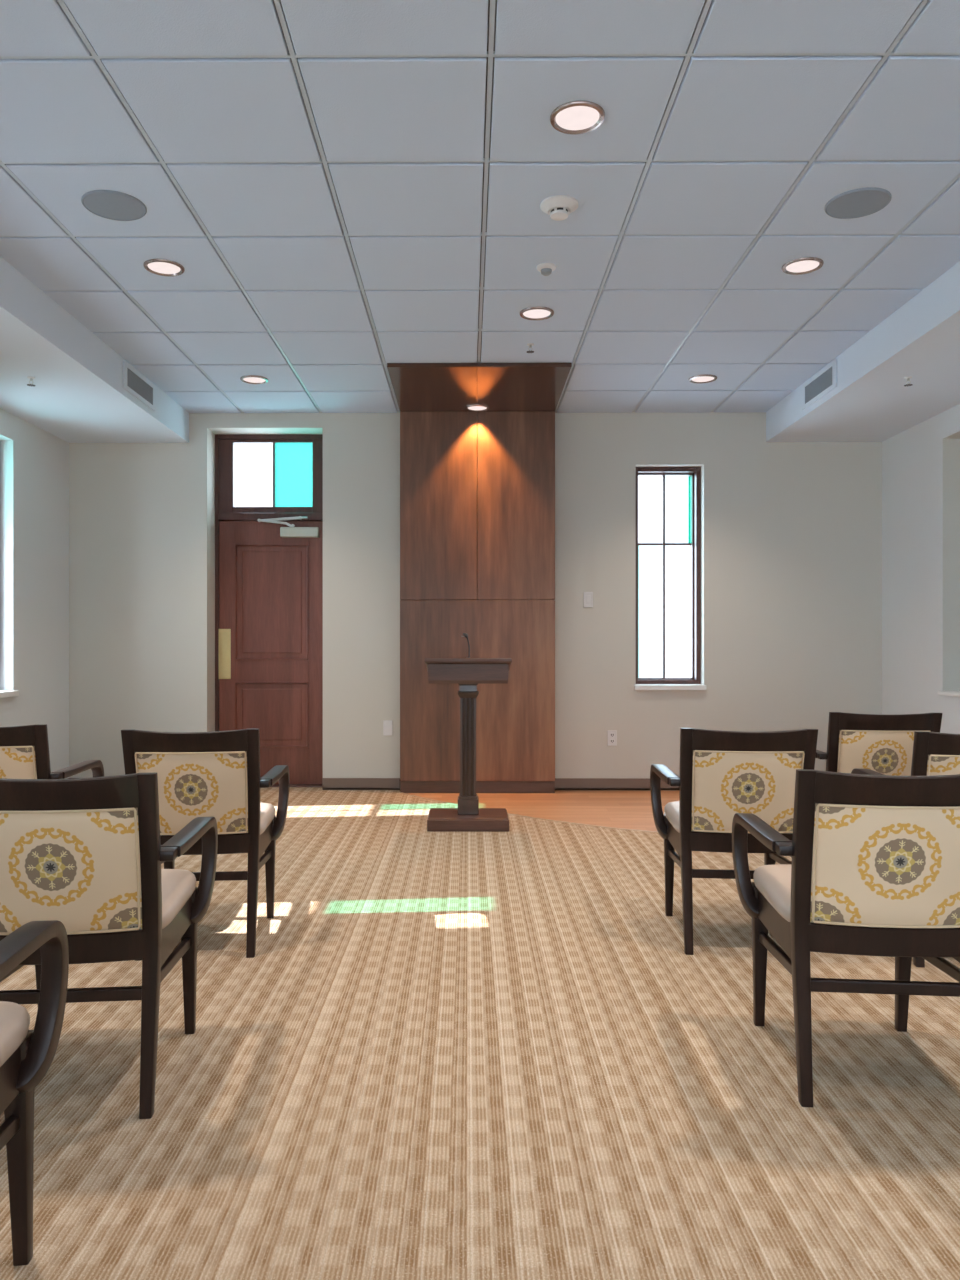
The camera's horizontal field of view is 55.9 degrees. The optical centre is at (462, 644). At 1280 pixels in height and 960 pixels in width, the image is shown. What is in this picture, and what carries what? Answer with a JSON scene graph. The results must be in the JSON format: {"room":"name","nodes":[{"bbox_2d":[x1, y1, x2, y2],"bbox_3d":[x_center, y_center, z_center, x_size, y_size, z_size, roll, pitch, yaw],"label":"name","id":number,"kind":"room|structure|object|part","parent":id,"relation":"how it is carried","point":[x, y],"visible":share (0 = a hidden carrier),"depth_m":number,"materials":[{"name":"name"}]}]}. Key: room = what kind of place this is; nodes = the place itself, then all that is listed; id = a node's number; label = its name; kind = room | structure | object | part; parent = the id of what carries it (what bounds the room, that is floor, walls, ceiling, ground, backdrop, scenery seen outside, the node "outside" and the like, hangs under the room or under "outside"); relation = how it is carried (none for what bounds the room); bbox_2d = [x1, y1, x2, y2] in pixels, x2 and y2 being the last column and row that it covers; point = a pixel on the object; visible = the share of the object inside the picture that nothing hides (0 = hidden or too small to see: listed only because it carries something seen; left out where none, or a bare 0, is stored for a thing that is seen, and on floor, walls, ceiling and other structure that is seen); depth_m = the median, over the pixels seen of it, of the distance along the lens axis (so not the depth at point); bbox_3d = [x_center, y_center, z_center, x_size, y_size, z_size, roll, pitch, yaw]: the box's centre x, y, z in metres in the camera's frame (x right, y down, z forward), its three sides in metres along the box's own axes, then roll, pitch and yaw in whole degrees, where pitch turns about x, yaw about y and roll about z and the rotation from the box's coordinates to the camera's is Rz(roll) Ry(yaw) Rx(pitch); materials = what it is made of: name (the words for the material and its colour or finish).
{"room":"house of worship","nodes":[
{"label":"house of worship","id":0,"kind":"room"},
{"bbox_2d":[0,408,68,778],"bbox_3d":[-3.260,-0.470,1.700,0.300,3.200,10.760,0,0,0],"label":"wall","id":1,"kind":"structure","parent":0,"point":[34,462],"depth_m":6.50,"materials":[{"name":"paint"}]},
{"bbox_2d":[0,690,18,697],"bbox_3d":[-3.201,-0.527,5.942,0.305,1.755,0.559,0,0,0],"label":"window sill","id":2,"kind":"structure","parent":1,"relation":"in","point":[3,693],"depth_m":6.10,"materials":[{"name":"white wood"}]},
{"bbox_2d":[0,256,188,442],"bbox_3d":[-2.639,-1.704,1.846,0.940,0.247,10.460,0,0,0],"label":"ceiling","id":3,"kind":"structure","parent":0,"point":[78,395],"depth_m":5.51,"materials":[{"name":"paint"}]},
{"bbox_2d":[27,376,34,386],"bbox_3d":[-2.547,-1.556,5.346,0.046,0.047,0.046,0,0,0],"label":"sprinkler head","id":4,"kind":"object","parent":3,"relation":"attached to","point":[29,377],"visible":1,"depth_m":5.34},
{"bbox_2d":[123,360,155,410],"bbox_3d":[-2.137,-1.710,5.998,0.012,0.176,0.570,0,0,0],"label":"ceiling vent","id":5,"kind":"object","parent":3,"relation":"in","point":[135,383],"visible":1,"depth_m":5.97,"materials":[{"name":"metal"}]},
{"bbox_2d":[69,411,881,777],"bbox_3d":[0.294,-0.470,7.208,7.340,3.200,0.300,0,0,0],"label":"wall","id":6,"kind":"structure","parent":0,"point":[791,532],"depth_m":7.06,"materials":[{"name":"paint"}]},
{"bbox_2d":[215,434,322,786],"bbox_3d":[-1.543,-0.283,7.282,0.905,2.827,0.185,0,0,0],"label":"door","id":7,"kind":"structure","parent":6,"relation":"in","point":[269,560],"depth_m":7.30,"materials":[{"name":"brown wood"}]},
{"bbox_3d":[-1.920,0.072,7.302,0.100,0.405,0.009,0,0,0],"label":"push plate","id":8,"kind":"part","parent":7,"relation":"part of","materials":[{"name":"gold metal"}]},
{"bbox_3d":[-1.543,-1.363,7.323,0.849,0.595,0.043,0,0,0],"label":"transom sash","id":9,"kind":"part","parent":7,"relation":"part of","materials":[{"name":"brown wood"}]},
{"bbox_3d":[-1.442,-0.984,7.264,0.398,0.096,0.050,0,0,0],"label":"closer arm","id":10,"kind":"part","parent":7,"relation":"part of","materials":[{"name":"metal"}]},
{"bbox_2d":[322,778,399,789],"bbox_3d":[-0.789,1.084,7.059,0.605,0.092,0.012,0,0,0],"label":"baseboard","id":11,"kind":"structure","parent":6,"relation":"attached to","point":[327,783],"depth_m":7.05,"materials":[{"name":"plastic"}]},
{"bbox_2d":[383,720,392,735],"bbox_3d":[-0.582,0.647,7.060,0.072,0.120,0.008,0,0,0],"label":"outlet cover","id":12,"kind":"object","parent":6,"relation":"attached to","point":[387,724],"visible":1,"depth_m":7.06,"materials":[{"name":"white plastic"}]},
{"bbox_2d":[584,592,592,606],"bbox_3d":[0.980,-0.353,7.048,0.072,0.120,0.012,0,0,0],"label":"light switch","id":13,"kind":"object","parent":6,"relation":"attached to","point":[588,596],"visible":1,"depth_m":7.04,"materials":[{"name":"white plastic"}]},
{"bbox_2d":[608,730,616,745],"bbox_3d":[1.166,0.725,7.046,0.072,0.120,0.013,0,0,0],"label":"power outlet","id":14,"kind":"object","parent":6,"relation":"attached to","point":[612,734],"visible":1,"depth_m":7.04,"materials":[{"name":"white plastic"}]},
{"bbox_2d":[555,778,678,789],"bbox_3d":[1.989,1.084,7.042,2.548,0.092,0.012,0,0,0],"label":"baseboard","id":15,"kind":"structure","parent":6,"relation":"attached to","point":[560,783],"depth_m":7.04,"materials":[{"name":"plastic"}]},
{"bbox_2d":[634,467,705,689],"bbox_3d":[1.615,-0.527,7.168,0.555,1.755,0.305,0,0,0],"label":"window","id":16,"kind":"structure","parent":6,"relation":"in","point":[693,474],"depth_m":7.20,"materials":[{"name":"brown wood"}]},
{"bbox_3d":[1.615,0.329,7.078,0.555,0.042,0.125,0,0,0],"label":"sill","id":17,"kind":"part","parent":16,"relation":"part of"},
{"bbox_2d":[0,787,959,1279],"bbox_3d":[0.062,1.131,1.970,6.340,0.002,10.740,0,0,0],"label":"floor","id":18,"kind":"structure","parent":0,"point":[439,1055],"depth_m":2.31,"materials":[{"name":"carpet"}]},
{"bbox_2d":[0,920,68,1265],"bbox_3d":[-0.986,0.714,1.365,0.562,0.832,0.608,0,0,-5],"label":"armchair","id":19,"kind":"object","parent":18,"relation":"on","point":[26,1056],"visible":1,"depth_m":1.63,"materials":[{"name":"brown wood"}]},
{"bbox_3d":[-0.992,0.676,1.432,0.464,0.064,0.472,0,0,-5],"label":"seat","id":20,"kind":"part","parent":19,"relation":"part of","materials":[{"name":"fabric"}]},
{"bbox_3d":[-0.803,0.917,1.645,0.043,0.425,0.063,0,0,-5],"label":"leg","id":21,"kind":"part","parent":19,"relation":"part of","materials":[{"name":"brown wood"}]},
{"bbox_3d":[-0.751,0.649,1.431,0.083,0.321,0.514,0,0,-5],"label":"armrest","id":22,"kind":"part","parent":19,"relation":"part of","materials":[{"name":"brown wood"}]},
{"bbox_2d":[0,724,103,778],"bbox_3d":[-1.816,0.714,3.629,0.562,0.832,0.608,0,0,-5],"label":"armchair","id":23,"kind":"object","parent":18,"relation":"on","point":[24,750],"visible":0.35,"depth_m":3.38,"materials":[{"name":"brown wood"}]},
{"bbox_3d":[-1.794,0.338,3.359,0.396,0.080,0.068,0,0,-5],"label":"rail","id":24,"kind":"part","parent":23,"relation":"part of","materials":[{"name":"brown wood"}]},
{"bbox_2d":[0,746,36,778],"bbox_3d":[-1.798,0.527,3.398,0.389,0.305,0.106,0,0,-5],"label":"cushion","id":25,"kind":"object","parent":23,"relation":"on","point":[16,762],"depth_m":3.38,"materials":[{"name":"fabric"}]},
{"bbox_3d":[-1.589,0.714,3.432,0.056,0.832,0.128,0,0,-5],"label":"leg","id":26,"kind":"part","parent":23,"relation":"part of","materials":[{"name":"brown wood"}]},
{"bbox_3d":[-1.581,0.649,3.695,0.083,0.321,0.514,0,0,-5],"label":"armrest","id":27,"kind":"part","parent":23,"relation":"part of","materials":[{"name":"brown wood"}]},
{"bbox_2d":[0,773,217,1118],"bbox_3d":[-0.972,0.714,2.343,0.562,0.832,0.608,0,0,-5],"label":"armchair","id":28,"kind":"object","parent":18,"relation":"on","point":[86,855],"visible":0.96,"depth_m":2.12,"materials":[{"name":"brown wood"}]},
{"bbox_3d":[-1.200,0.917,2.588,0.043,0.425,0.063,0,0,-5],"label":"leg","id":29,"kind":"part","parent":28,"relation":"part of","materials":[{"name":"brown wood"}]},
{"bbox_3d":[-0.948,0.338,2.074,0.396,0.080,0.068,0,0,-5],"label":"rail","id":30,"kind":"part","parent":28,"relation":"part of","materials":[{"name":"brown wood"}]},
{"bbox_2d":[0,808,141,931],"bbox_3d":[-0.951,0.527,2.113,0.389,0.305,0.106,0,0,-5],"label":"cushion","id":31,"kind":"object","parent":28,"relation":"on","point":[78,868],"depth_m":2.10,"materials":[{"name":"fabric"}]},
{"bbox_3d":[-0.955,0.718,2.153,0.396,0.072,0.055,0,0,-5],"label":"rail","id":32,"kind":"part","parent":28,"relation":"part of","materials":[{"name":"brown wood"}]},
{"bbox_3d":[-0.743,0.714,2.149,0.056,0.832,0.128,0,0,-5],"label":"leg","id":33,"kind":"part","parent":28,"relation":"part of","materials":[{"name":"brown wood"}]},
{"bbox_3d":[-0.978,0.676,2.411,0.464,0.064,0.472,0,0,-5],"label":"seat","id":34,"kind":"part","parent":28,"relation":"part of","materials":[{"name":"fabric"}]},
{"bbox_3d":[-0.737,0.649,2.412,0.083,0.321,0.514,0,0,-5],"label":"armrest","id":35,"kind":"part","parent":28,"relation":"part of","materials":[{"name":"brown wood"}]},
{"bbox_3d":[-0.791,0.917,2.625,0.043,0.425,0.063,0,0,-5],"label":"leg","id":36,"kind":"part","parent":28,"relation":"part of","materials":[{"name":"brown wood"}]},
{"bbox_2d":[121,729,288,960],"bbox_3d":[-0.979,0.714,3.459,0.562,0.832,0.608,0,0,-4],"label":"armchair","id":37,"kind":"object","parent":18,"relation":"on","point":[216,774],"visible":0.75,"depth_m":3.22,"materials":[{"name":"beige fabric"}]},
{"bbox_3d":[-1.173,0.714,3.230,0.056,0.832,0.128,0,0,-4],"label":"leg","id":38,"kind":"part","parent":37,"relation":"part of","materials":[{"name":"brown wood"}]},
{"bbox_3d":[-1.202,0.917,3.707,0.043,0.425,0.063,0,0,-4],"label":"leg","id":39,"kind":"part","parent":37,"relation":"part of","materials":[{"name":"brown wood"}]},
{"bbox_3d":[-0.959,0.338,3.189,0.396,0.080,0.068,0,0,-4],"label":"rail","id":40,"kind":"part","parent":37,"relation":"part of","materials":[{"name":"brown wood"}]},
{"bbox_2d":[135,751,247,832],"bbox_3d":[-0.962,0.527,3.228,0.389,0.305,0.106,0,0,-4],"label":"cushion","id":41,"kind":"object","parent":37,"relation":"on","point":[192,785],"depth_m":3.21,"materials":[{"name":"fabric"}]},
{"bbox_3d":[-0.965,0.718,3.268,0.396,0.072,0.055,0,0,-4],"label":"rail","id":42,"kind":"part","parent":37,"relation":"part of","materials":[{"name":"brown wood"}]},
{"bbox_3d":[-0.753,0.714,3.260,0.056,0.832,0.128,0,0,-4],"label":"leg","id":43,"kind":"part","parent":37,"relation":"part of","materials":[{"name":"brown wood"}]},
{"bbox_3d":[-0.984,0.676,3.526,0.464,0.064,0.472,0,0,-4],"label":"seat","id":44,"kind":"part","parent":37,"relation":"part of","materials":[{"name":"fabric"}]},
{"bbox_3d":[-0.793,0.917,3.737,0.043,0.425,0.063,0,0,-4],"label":"leg","id":45,"kind":"part","parent":37,"relation":"part of","materials":[{"name":"brown wood"}]},
{"bbox_3d":[-0.743,0.649,3.523,0.083,0.321,0.514,0,0,-4],"label":"armrest","id":46,"kind":"part","parent":37,"relation":"part of","materials":[{"name":"brown wood"}]},
{"bbox_2d":[424,658,511,831],"bbox_3d":[0.036,0.604,5.677,0.528,1.052,0.441,0,0,0],"label":"lectern","id":47,"kind":"object","parent":18,"relation":"on","point":[468,673],"visible":1,"depth_m":5.49,"materials":[{"name":"brown wood"}]},
{"bbox_2d":[462,633,469,657],"bbox_3d":[0.028,0.012,5.610,0.040,0.176,0.066,0,0,-37],"label":"gooseneck microphone","id":48,"kind":"object","parent":47,"relation":"on","point":[464,634],"visible":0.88,"depth_m":5.60,"materials":[{"name":"black plastic"}]},
{"bbox_2d":[399,792,657,832],"bbox_3d":[1.250,1.129,5.784,4.092,0.006,0.688,0,0,24],"label":"trim","id":49,"kind":"structure","parent":18,"relation":"on","point":[399,792],"depth_m":5.80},
{"bbox_2d":[650,728,817,954],"bbox_3d":[1.042,0.714,3.487,0.562,0.832,0.608,0,0,5],"label":"armchair","id":50,"kind":"object","parent":18,"relation":"on","point":[723,774],"visible":0.8,"depth_m":3.25,"materials":[{"name":"beige fabric"}]},
{"bbox_3d":[0.807,0.649,3.554,0.083,0.321,0.514,0,0,5],"label":"armrest","id":51,"kind":"part","parent":50,"relation":"part of","materials":[{"name":"brown wood"}]},
{"bbox_3d":[0.860,0.917,3.768,0.043,0.425,0.063,0,0,5],"label":"leg","id":52,"kind":"part","parent":50,"relation":"part of","materials":[{"name":"brown wood"}]},
{"bbox_3d":[1.048,0.676,3.555,0.464,0.064,0.472,0,0,5],"label":"seat","id":53,"kind":"part","parent":50,"relation":"part of","materials":[{"name":"fabric"}]},
{"bbox_3d":[0.815,0.714,3.292,0.056,0.832,0.128,0,0,5],"label":"leg","id":54,"kind":"part","parent":50,"relation":"part of","materials":[{"name":"brown wood"}]},
{"bbox_3d":[1.026,0.718,3.297,0.396,0.072,0.055,0,0,5],"label":"rail","id":55,"kind":"part","parent":50,"relation":"part of","materials":[{"name":"brown wood"}]},
{"bbox_2d":[692,750,803,831],"bbox_3d":[1.022,0.527,3.257,0.389,0.305,0.106,0,0,5],"label":"cushion","id":56,"kind":"object","parent":50,"relation":"on","point":[725,783],"depth_m":3.24,"materials":[{"name":"fabric"}]},
{"bbox_3d":[1.019,0.338,3.218,0.396,0.080,0.068,0,0,5],"label":"rail","id":57,"kind":"part","parent":50,"relation":"part of","materials":[{"name":"brown wood"}]},
{"bbox_3d":[1.269,0.917,3.733,0.043,0.425,0.063,0,0,5],"label":"leg","id":58,"kind":"part","parent":50,"relation":"part of","materials":[{"name":"brown wood"}]},
{"bbox_3d":[1.234,0.714,3.256,0.056,0.832,0.128,0,0,5],"label":"leg","id":59,"kind":"part","parent":50,"relation":"part of","materials":[{"name":"brown wood"}]},
{"bbox_2d":[732,769,959,1106],"bbox_3d":[1.059,0.714,2.397,0.562,0.832,0.608,0,0,5],"label":"armchair","id":60,"kind":"object","parent":18,"relation":"on","point":[874,870],"visible":1,"depth_m":2.18,"materials":[{"name":"brown wood"}]},
{"bbox_3d":[0.880,0.917,2.679,0.043,0.425,0.063,0,0,5],"label":"leg","id":61,"kind":"part","parent":60,"relation":"part of","materials":[{"name":"brown wood"}]},
{"bbox_3d":[0.825,0.649,2.466,0.083,0.321,0.514,0,0,5],"label":"armrest","id":62,"kind":"part","parent":60,"relation":"part of","materials":[{"name":"brown wood"}]},
{"bbox_3d":[1.065,0.676,2.465,0.464,0.064,0.472,0,0,5],"label":"seat","id":63,"kind":"part","parent":60,"relation":"part of","materials":[{"name":"fabric"}]},
{"bbox_3d":[0.830,0.714,2.203,0.056,0.832,0.128,0,0,5],"label":"leg","id":64,"kind":"part","parent":60,"relation":"part of","materials":[{"name":"brown wood"}]},
{"bbox_3d":[1.041,0.718,2.207,0.396,0.072,0.055,0,0,5],"label":"rail","id":65,"kind":"part","parent":60,"relation":"part of","materials":[{"name":"brown wood"}]},
{"bbox_2d":[810,804,959,924],"bbox_3d":[1.038,0.527,2.167,0.389,0.305,0.106,0,0,5],"label":"cushion","id":66,"kind":"object","parent":60,"relation":"on","point":[871,864],"depth_m":2.15,"materials":[{"name":"fabric"}]},
{"bbox_3d":[1.034,0.338,2.128,0.396,0.080,0.068,0,0,5],"label":"rail","id":67,"kind":"part","parent":60,"relation":"part of","materials":[{"name":"brown wood"}]},
{"bbox_3d":[1.288,0.917,2.641,0.043,0.425,0.063,0,0,5],"label":"leg","id":68,"kind":"part","parent":60,"relation":"part of","materials":[{"name":"brown wood"}]},
{"bbox_2d":[816,712,941,775],"bbox_3d":[1.891,0.714,4.261,0.562,0.832,0.608,0,0,5],"label":"armchair","id":69,"kind":"object","parent":18,"relation":"on","point":[883,744],"visible":0.29,"depth_m":4.00,"materials":[{"name":"beige fabric"}]},
{"bbox_3d":[1.656,0.649,4.328,0.083,0.321,0.514,0,0,5],"label":"armrest","id":70,"kind":"part","parent":69,"relation":"part of","materials":[{"name":"brown wood"}]},
{"bbox_3d":[1.663,0.714,4.066,0.056,0.832,0.128,0,0,5],"label":"leg","id":71,"kind":"part","parent":69,"relation":"part of","materials":[{"name":"brown wood"}]},
{"bbox_2d":[837,730,913,775],"bbox_3d":[1.871,0.527,4.031,0.389,0.305,0.106,0,0,5],"label":"cushion","id":72,"kind":"object","parent":69,"relation":"on","point":[886,752],"depth_m":4.00,"materials":[{"name":"fabric"}]},
{"bbox_3d":[1.868,0.338,3.992,0.396,0.080,0.068,0,0,5],"label":"rail","id":73,"kind":"part","parent":69,"relation":"part of","materials":[{"name":"brown wood"}]},
{"bbox_3d":[2.082,0.714,4.030,0.056,0.832,0.128,0,0,5],"label":"leg","id":74,"kind":"part","parent":69,"relation":"part of","materials":[{"name":"brown wood"}]},
{"bbox_2d":[851,731,959,967],"bbox_3d":[1.822,0.714,3.356,0.562,0.832,0.608,0,0,5],"label":"armchair","id":75,"kind":"object","parent":18,"relation":"on","point":[934,753],"visible":0.16,"depth_m":3.11,"materials":[{"name":"brown wood"}]},
{"bbox_3d":[1.588,0.649,3.425,0.083,0.321,0.514,0,0,5],"label":"armrest","id":76,"kind":"part","parent":75,"relation":"part of","materials":[{"name":"brown wood"}]},
{"bbox_3d":[1.593,0.714,3.163,0.056,0.832,0.128,0,0,5],"label":"leg","id":77,"kind":"part","parent":75,"relation":"part of","materials":[{"name":"brown wood"}]},
{"bbox_2d":[926,755,959,775],"bbox_3d":[1.800,0.527,3.126,0.389,0.305,0.106,0,0,5],"label":"cushion","id":78,"kind":"object","parent":75,"relation":"on","point":[935,764],"depth_m":3.11,"materials":[{"name":"fabric"}]},
{"bbox_3d":[1.797,0.338,3.087,0.396,0.080,0.068,0,0,5],"label":"rail","id":79,"kind":"part","parent":75,"relation":"part of","materials":[{"name":"brown wood"}]},
{"bbox_2d":[0,0,959,412],"bbox_3d":[0.061,-1.940,1.830,6.340,0.260,10.460,0,0,0],"label":"ceiling","id":80,"kind":"structure","parent":0,"point":[342,191],"depth_m":3.53,"materials":[{"name":"tile"}]},
{"bbox_2d":[81,190,146,220],"bbox_3d":[-1.432,-1.806,3.724,0.252,0.009,0.252,0,0,0],"label":"ceiling speaker","id":81,"kind":"object","parent":80,"relation":"attached to","point":[108,204],"visible":1,"depth_m":3.71},
{"bbox_2d":[143,259,184,275],"bbox_3d":[-1.429,-1.805,4.334,0.188,0.010,0.188,0,0,0],"label":"recessed light","id":82,"kind":"object","parent":80,"relation":"in","point":[163,267],"visible":1,"depth_m":4.33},
{"bbox_2d":[240,375,267,383],"bbox_3d":[-1.417,-1.805,6.164,0.188,0.010,0.188,0,0,0],"label":"recessed light","id":83,"kind":"object","parent":80,"relation":"in","point":[251,379],"visible":1,"depth_m":6.16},
{"bbox_2d":[527,343,533,352],"bbox_3d":[0.408,-1.786,5.448,0.046,0.047,0.046,0,0,0],"label":"sprinkler head","id":84,"kind":"object","parent":80,"relation":"attached to","point":[530,345],"visible":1,"depth_m":5.44},
{"bbox_2d":[520,306,553,319],"bbox_3d":[0.405,-1.805,4.933,0.188,0.010,0.188,0,0,0],"label":"recessed light","id":85,"kind":"object","parent":80,"relation":"in","point":[531,313],"visible":1,"depth_m":4.93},
{"bbox_2d":[536,263,555,275],"bbox_3d":[0.402,-1.790,4.333,0.096,0.039,0.096,0,0,0],"label":"ceiling sensor","id":86,"kind":"object","parent":80,"relation":"attached to","point":[546,269],"visible":1,"depth_m":4.31,"materials":[{"name":"white plastic"}]},
{"bbox_2d":[540,195,577,220],"bbox_3d":[0.398,-1.782,3.718,0.156,0.057,0.156,0,0,0],"label":"smoke detector","id":87,"kind":"object","parent":80,"relation":"attached to","point":[558,207],"visible":1,"depth_m":3.68,"materials":[{"name":"white plastic"}]},
{"bbox_2d":[550,101,604,133],"bbox_3d":[0.394,-1.805,3.103,0.188,0.010,0.188,0,0,0],"label":"recessed light","id":88,"kind":"object","parent":80,"relation":"in","point":[574,117],"visible":1,"depth_m":3.10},
{"bbox_2d":[689,374,716,382],"bbox_3d":[1.633,-1.805,6.145,0.188,0.010,0.188,0,0,0],"label":"recessed light","id":89,"kind":"object","parent":80,"relation":"in","point":[704,378],"visible":1,"depth_m":6.14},
{"bbox_2d":[782,257,823,274],"bbox_3d":[1.621,-1.805,4.315,0.188,0.010,0.188,0,0,0],"label":"recessed light","id":90,"kind":"object","parent":80,"relation":"in","point":[799,266],"visible":1,"depth_m":4.31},
{"bbox_2d":[824,187,891,218],"bbox_3d":[1.618,-1.806,3.705,0.252,0.009,0.252,0,0,0],"label":"ceiling speaker","id":91,"kind":"object","parent":80,"relation":"attached to","point":[861,202],"visible":1,"depth_m":3.69},
{"bbox_2d":[407,790,678,831],"bbox_3d":[0.161,1.191,1.829,7.140,0.118,11.060,0,0,0],"label":"floor","id":92,"kind":"structure","parent":0,"point":[627,809],"depth_m":6.42,"materials":[{"name":"brown wood"}]},
{"bbox_2d":[387,363,571,792],"bbox_3d":[0.112,-0.340,6.427,1.183,2.939,1.255,0,0,0],"label":"wood wall panel","id":93,"kind":"object","parent":92,"relation":"on","point":[477,489],"visible":1,"depth_m":6.90,"materials":[{"name":"brown wood"}]},
{"bbox_3d":[-0.183,-1.063,6.979,0.588,1.437,0.155,0,0,0],"label":"veneer panel","id":94,"kind":"part","parent":93,"relation":"part of","materials":[{"name":"brown wood"}]},
{"bbox_2d":[465,404,488,411],"bbox_3d":[0.112,-1.777,6.789,0.180,0.010,0.180,0,0,0],"label":"recessed light","id":95,"kind":"object","parent":93,"relation":"attached to","point":[475,407],"visible":1,"depth_m":6.78,"materials":[{"name":"white glass"}]},
{"bbox_3d":[0.115,0.348,6.977,1.183,1.380,0.155,0,0,0],"label":"veneer panel","id":96,"kind":"part","parent":93,"relation":"part of","materials":[{"name":"brown wood"}]},
{"bbox_3d":[0.410,-1.063,6.975,0.592,1.437,0.155,0,0,0],"label":"veneer panel","id":97,"kind":"part","parent":93,"relation":"part of","materials":[{"name":"brown wood"}]},
{"bbox_2d":[766,261,959,441],"bbox_3d":[2.781,-1.704,1.813,0.900,0.247,10.460,0,0,0],"label":"ceiling","id":98,"kind":"structure","parent":0,"point":[870,401],"depth_m":5.49,"materials":[{"name":"paint"}]},
{"bbox_2d":[802,359,836,409],"bbox_3d":[2.350,-1.710,5.971,0.012,0.176,0.570,0,0,0],"label":"ceiling vent","id":99,"kind":"object","parent":98,"relation":"in","point":[824,381],"visible":1,"depth_m":5.94,"materials":[{"name":"metal"}]},
{"bbox_2d":[904,376,912,385],"bbox_3d":[2.633,-1.556,5.344,0.046,0.047,0.046,0,0,0],"label":"sprinkler head","id":100,"kind":"object","parent":98,"relation":"attached to","point":[908,378],"visible":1,"depth_m":5.34},
{"bbox_2d":[882,404,959,733],"bbox_3d":[3.460,-0.470,1.659,0.460,3.200,10.760,0,0,0],"label":"wall","id":101,"kind":"structure","parent":0,"point":[921,463],"depth_m":6.43,"materials":[{"name":"paint"}]},
{"bbox_2d":[938,691,959,696],"bbox_3d":[3.419,0.324,5.559,0.390,0.026,1.180,0,0,0],"label":"trim","id":102,"kind":"structure","parent":101,"relation":"attached to","point":[948,693],"depth_m":6.02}
]}

